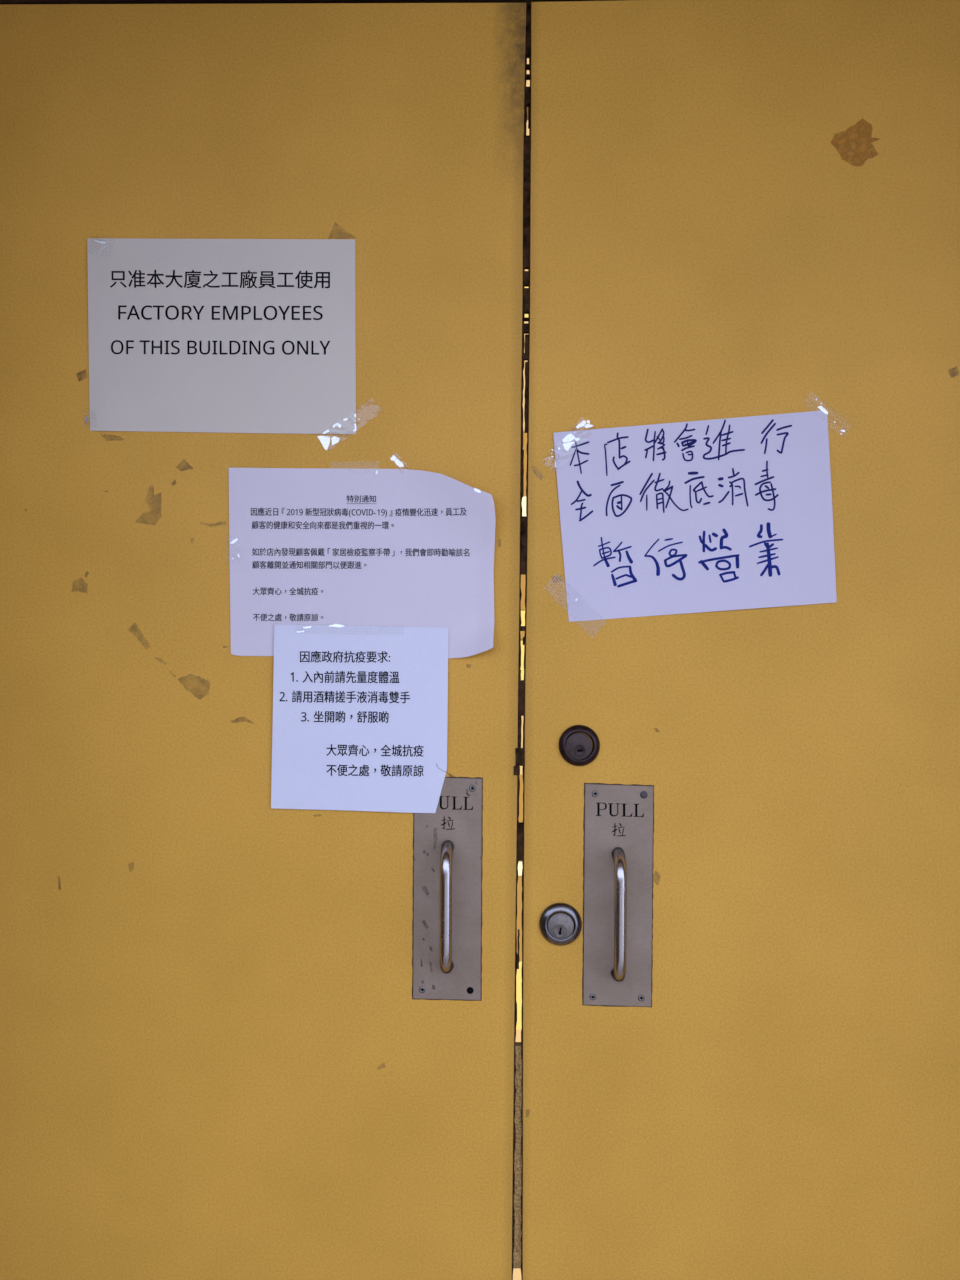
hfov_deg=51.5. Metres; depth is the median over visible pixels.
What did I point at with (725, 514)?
paper notice
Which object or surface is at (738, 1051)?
door
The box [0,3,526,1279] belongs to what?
door
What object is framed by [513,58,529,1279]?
door gap
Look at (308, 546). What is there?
paper notice
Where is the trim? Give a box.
[0,0,614,4]
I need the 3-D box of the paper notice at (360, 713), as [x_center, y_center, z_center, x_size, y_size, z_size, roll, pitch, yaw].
[-0.133,0.084,1.097,0.195,0.210,0.004,1,0,2]
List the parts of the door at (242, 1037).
pull plate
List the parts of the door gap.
lit panel, lit panel, lit panel, lit panel, lit panel, lit panel, lit panel, lit panel, lit panel, lit panel, lit panel, lit panel, lit panel, lit panel, lit panel, lit panel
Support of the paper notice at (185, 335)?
attached to the door at (242, 1037)
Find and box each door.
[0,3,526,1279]
[513,0,959,1279]
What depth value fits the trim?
1.11 m
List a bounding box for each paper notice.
[85,238,359,449]
[229,455,495,657]
[271,624,447,812]
[549,399,844,621]

